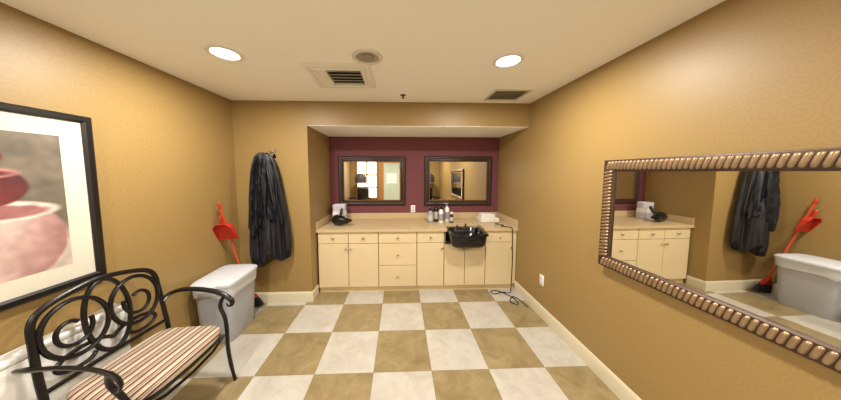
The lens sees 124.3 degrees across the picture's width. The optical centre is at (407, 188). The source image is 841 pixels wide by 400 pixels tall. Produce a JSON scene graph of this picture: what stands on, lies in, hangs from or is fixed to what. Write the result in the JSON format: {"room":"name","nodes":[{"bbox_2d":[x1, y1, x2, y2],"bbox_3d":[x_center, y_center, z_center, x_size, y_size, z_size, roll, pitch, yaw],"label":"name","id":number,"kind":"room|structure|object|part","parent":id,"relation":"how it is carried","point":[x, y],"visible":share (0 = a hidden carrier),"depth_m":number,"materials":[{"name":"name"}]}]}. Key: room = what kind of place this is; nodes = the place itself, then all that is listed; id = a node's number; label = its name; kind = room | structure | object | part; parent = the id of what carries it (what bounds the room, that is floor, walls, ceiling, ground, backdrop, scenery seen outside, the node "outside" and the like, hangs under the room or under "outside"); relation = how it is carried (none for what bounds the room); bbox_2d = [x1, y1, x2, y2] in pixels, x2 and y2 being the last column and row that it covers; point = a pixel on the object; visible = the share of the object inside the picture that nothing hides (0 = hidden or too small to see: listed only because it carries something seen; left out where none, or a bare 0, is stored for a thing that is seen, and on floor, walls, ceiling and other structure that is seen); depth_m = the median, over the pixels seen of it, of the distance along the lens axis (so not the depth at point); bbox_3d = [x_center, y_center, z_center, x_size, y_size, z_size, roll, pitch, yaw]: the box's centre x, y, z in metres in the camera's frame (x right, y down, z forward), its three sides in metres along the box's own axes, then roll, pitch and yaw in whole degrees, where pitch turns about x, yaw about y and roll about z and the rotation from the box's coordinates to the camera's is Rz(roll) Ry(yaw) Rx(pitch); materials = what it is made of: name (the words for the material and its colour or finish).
{"room":"hair salon","nodes":[
{"label":"hair salon","id":0,"kind":"room"},
{"bbox_2d":[0,2,240,355],"bbox_3d":[-2.017,0.334,0.772,0.120,2.420,5.570,0,4,-2],"label":"wall","id":1,"kind":"structure","parent":0,"point":[164,142],"depth_m":1.63,"materials":[{"name":"beige paint"}]},
{"bbox_2d":[0,102,106,311],"bbox_3d":[-1.947,0.097,0.934,0.030,0.999,0.950,0,4,-2],"label":"framed picture","id":2,"kind":"object","parent":1,"relation":"attached to","point":[52,240],"visible":1,"depth_m":1.20,"materials":[{"name":"multicoloured paper"}]},
{"bbox_2d":[0,130,72,282],"bbox_3d":[-1.952,0.097,0.934,0.001,0.735,0.686,0,4,-2],"label":"print","id":3,"kind":"object","parent":2,"relation":"attached to","point":[35,233],"depth_m":1.16},
{"bbox_2d":[0,0,724,103],"bbox_3d":[-0.213,-0.927,0.742,3.730,0.100,5.570,0,4,-2],"label":"ceiling","id":4,"kind":"structure","parent":0,"point":[439,51],"depth_m":1.35,"materials":[{"name":"beige paint"}]},
{"bbox_2d":[203,44,244,61],"bbox_3d":[-1.263,-0.930,1.534,0.220,0.010,0.220,0,4,-2],"label":"recessed light","id":5,"kind":"object","parent":4,"relation":"in","point":[219,51],"visible":1,"depth_m":1.52,"materials":[{"name":"white plastic"}]},
{"bbox_2d":[210,48,238,58],"bbox_3d":[-1.263,-0.930,1.534,0.158,0.007,0.158,0,4,-2],"label":"diffuser","id":6,"kind":"object","parent":5,"relation":"attached to","point":[221,53],"depth_m":1.53,"materials":[{"name":"beige"}]},
{"bbox_2d":[298,62,375,88],"bbox_3d":[-0.563,-0.949,1.902,0.530,0.026,0.470,0,4,-2],"label":"ceiling vent","id":7,"kind":"object","parent":4,"relation":"in","point":[325,74],"visible":1,"depth_m":1.85,"materials":[{"name":"beige metal"}]},
{"bbox_3d":[-0.701,-0.947,1.898,0.086,0.021,0.302,0,4,-2],"label":"blank plate","id":8,"kind":"part","parent":7,"relation":"part of","materials":[{"name":"beige metal"}]},
{"bbox_2d":[352,49,382,64],"bbox_3d":[-0.288,-0.930,1.588,0.220,0.018,0.220,0,4,-2],"label":"ceiling speaker","id":9,"kind":"object","parent":4,"relation":"in","point":[369,56],"visible":1,"depth_m":1.56},
{"bbox_3d":[-0.288,-0.928,1.588,0.092,0.015,0.092,0,4,-2],"label":"bulb","id":10,"kind":"part","parent":9,"relation":"part of","materials":[{"name":"beige"}]},
{"bbox_2d":[484,89,532,100],"bbox_3d":[1.056,-0.990,2.372,0.380,0.014,0.320,0,4,-2],"label":"ceiling vent","id":11,"kind":"object","parent":4,"relation":"in","point":[497,94],"visible":1,"depth_m":2.35,"materials":[{"name":"grey metal"}]},
{"bbox_2d":[492,53,524,67],"bbox_3d":[0.739,-0.937,1.637,0.220,0.010,0.220,0,4,-2],"label":"recessed light","id":12,"kind":"object","parent":4,"relation":"in","point":[507,60],"visible":1,"depth_m":1.62,"materials":[{"name":"white plastic"}]},
{"bbox_2d":[497,56,519,65],"bbox_3d":[0.739,-0.938,1.637,0.158,0.007,0.158,0,4,-2],"label":"diffuser","id":13,"kind":"object","parent":12,"relation":"attached to","point":[501,60],"depth_m":1.63,"materials":[{"name":"beige"}]},
{"bbox_2d":[231,100,529,291],"bbox_3d":[-0.292,0.164,3.092,3.490,2.420,0.800,0,4,-2],"label":"wall","id":14,"kind":"structure","parent":0,"point":[302,151],"depth_m":2.64,"materials":[{"name":"beige paint"}]},
{"bbox_2d":[269,149,275,157],"bbox_3d":[-1.579,-0.405,2.590,0.073,0.100,0.028,-3,5,-37],"label":"wall hook","id":15,"kind":"object","parent":14,"relation":"attached to","point":[273,152],"visible":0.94,"depth_m":2.60,"materials":[{"name":"silver metal"}]},
{"bbox_2d":[248,152,291,266],"bbox_3d":[-1.592,0.256,2.516,0.457,1.324,0.189,0,4,-2],"label":"cape","id":16,"kind":"object","parent":15,"relation":"hanging from","point":[268,219],"visible":0.99,"depth_m":2.47,"materials":[{"name":"black fabric"}]},
{"bbox_3d":[-1.565,-0.406,2.602,0.040,0.100,0.006,0,4,-2],"label":"plate","id":17,"kind":"part","parent":15,"relation":"part of","materials":[{"name":"silver metal"}]},
{"bbox_2d":[254,291,313,302],"bbox_3d":[-1.586,1.339,2.725,0.845,0.130,0.014,0,4,-2],"label":"baseboard","id":18,"kind":"structure","parent":14,"relation":"attached to","point":[308,296],"depth_m":2.72,"materials":[{"name":"beige paint"}]},
{"bbox_2d":[313,284,318,299],"bbox_3d":[-1.174,1.331,2.836,0.014,0.130,0.180,0,4,-2],"label":"baseboard","id":19,"kind":"structure","parent":14,"relation":"attached to","point":[316,289],"depth_m":2.84,"materials":[{"name":"beige paint"}]},
{"bbox_2d":[153,288,619,399],"bbox_3d":[-0.213,1.586,0.927,3.730,0.100,5.570,0,4,-2],"label":"floor","id":20,"kind":"structure","parent":0,"point":[462,344],"depth_m":1.97,"materials":[{"name":"tile"}]},
{"bbox_2d":[0,303,130,399],"bbox_3d":[-1.904,1.161,1.082,0.092,0.726,0.872,0,4,-2],"label":"plastic bag","id":21,"kind":"object","parent":20,"relation":"on","point":[12,386],"visible":0.47,"depth_m":1.19,"materials":[{"name":"white plastic"}]},
{"bbox_3d":[-1.904,0.816,1.057,0.092,0.035,0.872,0,4,-2],"label":"lid","id":22,"kind":"part","parent":21,"relation":"part of","materials":[{"name":"white plastic"}]},
{"bbox_2d":[11,268,236,399],"bbox_3d":[-1.589,1.014,1.370,0.540,0.981,0.731,0,4,0],"label":"bench","id":23,"kind":"object","parent":20,"relation":"on","point":[146,370],"visible":1,"depth_m":1.28,"materials":[{"name":"black metal"}]},
{"bbox_3d":[-1.578,0.880,1.023,0.508,0.147,0.085,0,4,5],"label":"armrest","id":24,"kind":"part","parent":23,"relation":"part of","materials":[{"name":"black metal"}]},
{"bbox_3d":[-1.814,1.013,1.370,0.091,0.981,0.609,0,4,0],"label":"frame","id":25,"kind":"part","parent":23,"relation":"part of","materials":[{"name":"black metal"}]},
{"bbox_3d":[-1.792,0.990,1.368,0.024,0.029,0.556,0,4,0],"label":"rail","id":26,"kind":"part","parent":23,"relation":"part of","materials":[{"name":"black metal"}]},
{"bbox_3d":[-1.373,1.188,1.072,0.099,0.677,0.057,-2,5,-23],"label":"leg","id":27,"kind":"part","parent":23,"relation":"part of","materials":[{"name":"black metal"}]},
{"bbox_2d":[66,326,220,399],"bbox_3d":[-1.552,1.045,1.372,0.464,0.063,0.554,0,4,0],"label":"seat cushion","id":28,"kind":"object","parent":23,"relation":"on","point":[155,363],"depth_m":1.30,"materials":[{"name":"fabric"}]},
{"bbox_3d":[-1.552,1.089,1.375,0.458,0.023,0.548,0,4,0],"label":"seat frame","id":29,"kind":"part","parent":23,"relation":"part of","materials":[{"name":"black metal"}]},
{"bbox_3d":[-1.346,1.123,1.378,0.038,0.060,0.535,0,4,0],"label":"apron rail","id":30,"kind":"part","parent":23,"relation":"part of","materials":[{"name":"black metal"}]},
{"bbox_3d":[-1.578,0.831,1.694,0.508,0.147,0.085,0,4,-5],"label":"armrest","id":31,"kind":"part","parent":23,"relation":"part of","materials":[{"name":"black metal"}]},
{"bbox_3d":[-1.373,1.143,1.690,0.099,0.677,0.057,2,5,23],"label":"leg","id":32,"kind":"part","parent":23,"relation":"part of","materials":[{"name":"black metal"}]},
{"bbox_2d":[190,264,256,343],"bbox_3d":[-1.798,1.130,2.227,0.374,0.619,0.514,0,4,-4],"label":"storage tote","id":33,"kind":"object","parent":20,"relation":"on","point":[237,280],"visible":0.84,"depth_m":2.09,"materials":[{"name":"grey plastic"}]},
{"bbox_3d":[-1.781,0.918,1.967,0.140,0.090,0.024,0,4,-4],"label":"latch handle","id":34,"kind":"part","parent":33,"relation":"part of","materials":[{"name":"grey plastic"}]},
{"bbox_3d":[-1.798,0.853,2.207,0.374,0.063,0.476,0,4,-4],"label":"lid","id":35,"kind":"part","parent":33,"relation":"part of","materials":[{"name":"grey plastic"}]},
{"bbox_2d":[217,202,263,306],"bbox_3d":[-1.887,0.765,2.509,0.194,1.278,0.372,4,6,44],"label":"broom","id":36,"kind":"object","parent":20,"relation":"on","point":[258,302],"visible":0.56,"depth_m":2.44,"materials":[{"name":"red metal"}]},
{"bbox_2d":[212,215,238,240],"bbox_3d":[-1.906,0.418,2.317,0.215,0.285,0.089,0,4,-1],"label":"dustpan","id":37,"kind":"object","parent":36,"relation":"attached to","point":[222,231],"visible":1,"depth_m":2.34,"materials":[{"name":"red plastic"}]},
{"bbox_3d":[-1.893,0.688,2.429,0.024,1.070,0.024,-6,15,-1],"label":"handle","id":38,"kind":"part","parent":36,"relation":"part of","materials":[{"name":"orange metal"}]},
{"bbox_2d":[318,232,378,291],"bbox_3d":[-0.786,0.957,3.206,0.783,0.822,0.645,0,4,-2],"label":"base cabinet","id":39,"kind":"object","parent":20,"relation":"on","point":[348,261],"visible":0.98,"depth_m":2.91,"materials":[{"name":"beige laminate"}]},
{"bbox_3d":[-0.972,0.647,2.892,0.384,0.148,0.018,0,4,-2],"label":"drawer","id":40,"kind":"part","parent":39,"relation":"part of","materials":[{"name":"beige laminate"}]},
{"bbox_3d":[-0.972,1.019,2.919,0.384,0.583,0.018,0,4,-2],"label":"door","id":41,"kind":"part","parent":39,"relation":"part of","materials":[{"name":"beige laminate"}]},
{"bbox_3d":[-0.581,0.646,2.906,0.384,0.148,0.018,0,4,-2],"label":"drawer","id":42,"kind":"part","parent":39,"relation":"part of","materials":[{"name":"beige laminate"}]},
{"bbox_3d":[-0.581,1.018,2.933,0.384,0.583,0.018,0,4,-2],"label":"door","id":43,"kind":"part","parent":39,"relation":"part of","materials":[{"name":"beige laminate"}]},
{"bbox_2d":[315,212,517,232],"bbox_3d":[0.127,0.475,3.206,2.642,0.135,0.643,0,4,-2],"label":"countertop","id":44,"kind":"structure","parent":39,"relation":"on","point":[361,222],"depth_m":3.17,"materials":[{"name":"beige laminate"}]},
{"bbox_2d":[332,204,346,217],"bbox_3d":[-1.015,0.367,3.312,0.200,0.260,0.140,0,4,-2],"label":"holder","id":45,"kind":"object","parent":44,"relation":"on","point":[336,207],"visible":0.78,"depth_m":3.25,"materials":[{"name":"white plastic"}]},
{"bbox_2d":[332,208,351,224],"bbox_3d":[-0.897,0.403,3.080,0.269,0.220,0.203,2,5,23],"label":"hair dryer","id":46,"kind":"object","parent":44,"relation":"on","point":[339,219],"visible":1,"depth_m":3.02,"materials":[{"name":"black plastic"}]},
{"bbox_2d":[331,212,496,218],"bbox_3d":[0.116,0.433,3.515,2.642,0.096,0.020,0,4,-2],"label":"backsplash","id":47,"kind":"structure","parent":44,"relation":"on","point":[455,214],"depth_m":3.50,"materials":[{"name":"beige laminate"}]},
{"bbox_2d":[428,207,432,222],"bbox_3d":[0.334,0.391,3.251,0.078,0.221,0.078,0,4,-2],"label":"bottle","id":48,"kind":"object","parent":44,"relation":"on","point":[430,213],"visible":1,"depth_m":3.22,"materials":[{"name":"white plastic"}]},
{"bbox_2d":[434,203,438,221],"bbox_3d":[0.423,0.355,3.322,0.074,0.281,0.074,0,4,-2],"label":"bottle","id":49,"kind":"object","parent":44,"relation":"on","point":[436,213],"visible":1,"depth_m":3.29,"materials":[{"name":"black plastic"}]},
{"bbox_2d":[439,206,442,222],"bbox_3d":[0.485,0.377,3.235,0.070,0.251,0.070,0,4,-2],"label":"bottle","id":50,"kind":"object","parent":44,"relation":"on","point":[440,210],"visible":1,"depth_m":3.21,"materials":[{"name":"white plastic"}]},
{"bbox_2d":[444,203,448,221],"bbox_3d":[0.583,0.356,3.317,0.077,0.280,0.074,0,4,-2],"label":"bottle","id":51,"kind":"object","parent":44,"relation":"on","point":[446,211],"visible":0.98,"depth_m":3.29,"materials":[{"name":"white plastic"}]},
{"bbox_2d":[449,212,453,222],"bbox_3d":[0.639,0.421,3.244,0.058,0.161,0.058,0,4,-2],"label":"bottle","id":52,"kind":"object","parent":44,"relation":"on","point":[451,218],"visible":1,"depth_m":3.22,"materials":[{"name":"white plastic"}]},
{"bbox_2d":[446,223,488,247],"bbox_3d":[0.761,0.620,2.934,0.490,0.237,0.468,0,4,-2],"label":"sink","id":53,"kind":"object","parent":44,"relation":"attached to","point":[465,236],"visible":0.96,"depth_m":2.76,"materials":[{"name":"black metal"}]},
{"bbox_2d":[476,216,499,221],"bbox_3d":[1.209,0.464,3.357,0.280,0.059,0.200,0,4,-6],"label":"folded towel","id":54,"kind":"object","parent":44,"relation":"on","point":[478,218],"visible":0.85,"depth_m":3.26,"materials":[{"name":"white fabric"}]},
{"bbox_2d":[478,213,494,217],"bbox_3d":[1.189,0.406,3.357,0.210,0.054,0.160,0,4,3],"label":"folded towel","id":55,"kind":"object","parent":54,"relation":"on","point":[482,215],"visible":1,"depth_m":3.28,"materials":[{"name":"white fabric"}]},
{"bbox_2d":[490,222,527,307],"bbox_3d":[1.253,0.954,2.894,0.290,0.879,0.670,-1,4,-12],"label":"power cord","id":56,"kind":"object","parent":44,"relation":"hanging from","point":[498,222],"visible":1,"depth_m":2.93,"materials":[{"name":"black plastic"}]},
{"bbox_2d":[379,232,416,290],"bbox_3d":[-0.142,0.955,3.228,0.503,0.822,0.645,0,4,-2],"label":"base cabinet","id":57,"kind":"object","parent":20,"relation":"on","point":[397,250],"visible":0.97,"depth_m":2.94,"materials":[{"name":"beige laminate"}]},
{"bbox_3d":[-0.132,1.166,2.959,0.496,0.283,0.018,0,4,-2],"label":"drawer","id":58,"kind":"part","parent":57,"relation":"part of","materials":[{"name":"beige laminate"}]},
{"bbox_3d":[-0.132,0.645,2.921,0.496,0.148,0.018,0,4,-2],"label":"drawer","id":59,"kind":"part","parent":57,"relation":"part of","materials":[{"name":"beige laminate"}]},
{"bbox_3d":[-0.132,0.872,2.938,0.496,0.293,0.018,0,4,-2],"label":"drawer","id":60,"kind":"part","parent":57,"relation":"part of","materials":[{"name":"beige laminate"}]},
{"bbox_2d":[416,232,443,289],"bbox_3d":[0.291,0.954,3.243,0.361,0.822,0.645,0,4,-2],"label":"base cabinet","id":61,"kind":"object","parent":20,"relation":"on","point":[430,245],"visible":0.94,"depth_m":2.95,"materials":[{"name":"beige laminate"}]},
{"bbox_3d":[0.301,0.644,2.936,0.354,0.148,0.018,0,4,-2],"label":"drawer","id":62,"kind":"part","parent":61,"relation":"part of","materials":[{"name":"beige laminate"}]},
{"bbox_2d":[443,226,484,289],"bbox_3d":[0.751,0.953,3.259,0.555,0.822,0.645,0,4,-2],"label":"base cabinet","id":63,"kind":"object","parent":20,"relation":"on","point":[464,268],"visible":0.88,"depth_m":2.98,"materials":[{"name":"beige laminate"}]},
{"bbox_3d":[0.622,1.026,2.976,0.270,0.560,0.018,0,4,-2],"label":"door","id":64,"kind":"part","parent":63,"relation":"part of","materials":[{"name":"beige laminate"}]},
{"bbox_3d":[0.899,1.026,2.985,0.270,0.560,0.018,0,4,-2],"label":"door","id":65,"kind":"part","parent":63,"relation":"part of","materials":[{"name":"beige laminate"}]},
{"bbox_2d":[483,231,516,288],"bbox_3d":[1.237,0.952,3.276,0.415,0.822,0.645,0,4,-2],"label":"base cabinet","id":66,"kind":"object","parent":20,"relation":"on","point":[498,246],"visible":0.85,"depth_m":2.98,"materials":[{"name":"beige laminate"}]},
{"bbox_3d":[1.224,1.013,2.996,0.362,0.583,0.018,0,4,-2],"label":"door","id":67,"kind":"part","parent":66,"relation":"part of","materials":[{"name":"beige laminate"}]},
{"bbox_3d":[1.224,0.642,2.969,0.362,0.148,0.018,0,4,-2],"label":"drawer","id":68,"kind":"part","parent":66,"relation":"part of","materials":[{"name":"beige laminate"}]},
{"bbox_2d":[329,137,498,212],"bbox_3d":[-0.308,0.130,3.550,3.490,2.420,0.120,0,4,-2],"label":"wall","id":69,"kind":"structure","parent":0,"point":[414,150],"depth_m":3.47,"materials":[{"name":"paint"}]},
{"bbox_2d":[338,156,405,205],"bbox_3d":[-0.550,-0.112,3.446,1.031,0.758,0.034,0,4,-2],"label":"wall mirror","id":70,"kind":"object","parent":69,"relation":"attached to","point":[363,180],"visible":0.98,"depth_m":3.45,"materials":[{"name":"black mirror"}]},
{"bbox_3d":[-0.551,-0.112,3.457,0.867,0.594,0.005,0,4,-2],"label":"glass","id":71,"kind":"part","parent":70,"relation":"part of","materials":[{"name":"silver mirror"}]},
{"bbox_2d":[424,156,491,205],"bbox_3d":[0.794,-0.113,3.493,1.065,0.769,0.034,0,4,-2],"label":"wall mirror","id":72,"kind":"object","parent":69,"relation":"attached to","point":[452,180],"visible":1,"depth_m":3.50,"materials":[{"name":"black mirror"}]},
{"bbox_3d":[0.794,-0.114,3.504,0.901,0.605,0.005,0,4,-2],"label":"glass","id":73,"kind":"part","parent":72,"relation":"part of","materials":[{"name":"silver mirror"}]},
{"bbox_2d":[307,125,527,136],"bbox_3d":[0.130,-0.766,3.039,2.645,0.004,0.799,0,4,-2],"label":"ceiling","id":74,"kind":"structure","parent":0,"point":[331,131],"depth_m":2.97,"materials":[{"name":"beige paint"}]},
{"bbox_2d":[497,0,840,399],"bbox_3d":[1.591,0.325,0.897,0.120,2.420,5.570,0,4,-2],"label":"wall","id":75,"kind":"structure","parent":0,"point":[736,76],"depth_m":1.27,"materials":[{"name":"beige paint"}]},
{"bbox_2d":[539,274,543,285],"bbox_3d":[1.473,1.010,2.445,0.009,0.114,0.070,0,4,-2],"label":"wall outlet","id":76,"kind":"object","parent":75,"relation":"attached to","point":[541,281],"visible":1,"depth_m":2.44,"materials":[{"name":"white plastic"}]},
{"bbox_2d":[514,281,640,399],"bbox_3d":[1.534,1.490,0.670,0.014,0.130,4.710,0,4,-2],"label":"baseboard","id":77,"kind":"structure","parent":75,"relation":"attached to","point":[620,389],"depth_m":1.89,"materials":[{"name":"beige paint"}]},
{"bbox_2d":[598,147,840,372],"bbox_3d":[1.497,0.233,1.018,0.036,0.784,1.320,0,4,-3],"label":"wall mirror","id":78,"kind":"object","parent":75,"relation":"attached to","point":[751,241],"visible":1,"depth_m":1.00,"materials":[{"name":"brown metal"}]}
]}

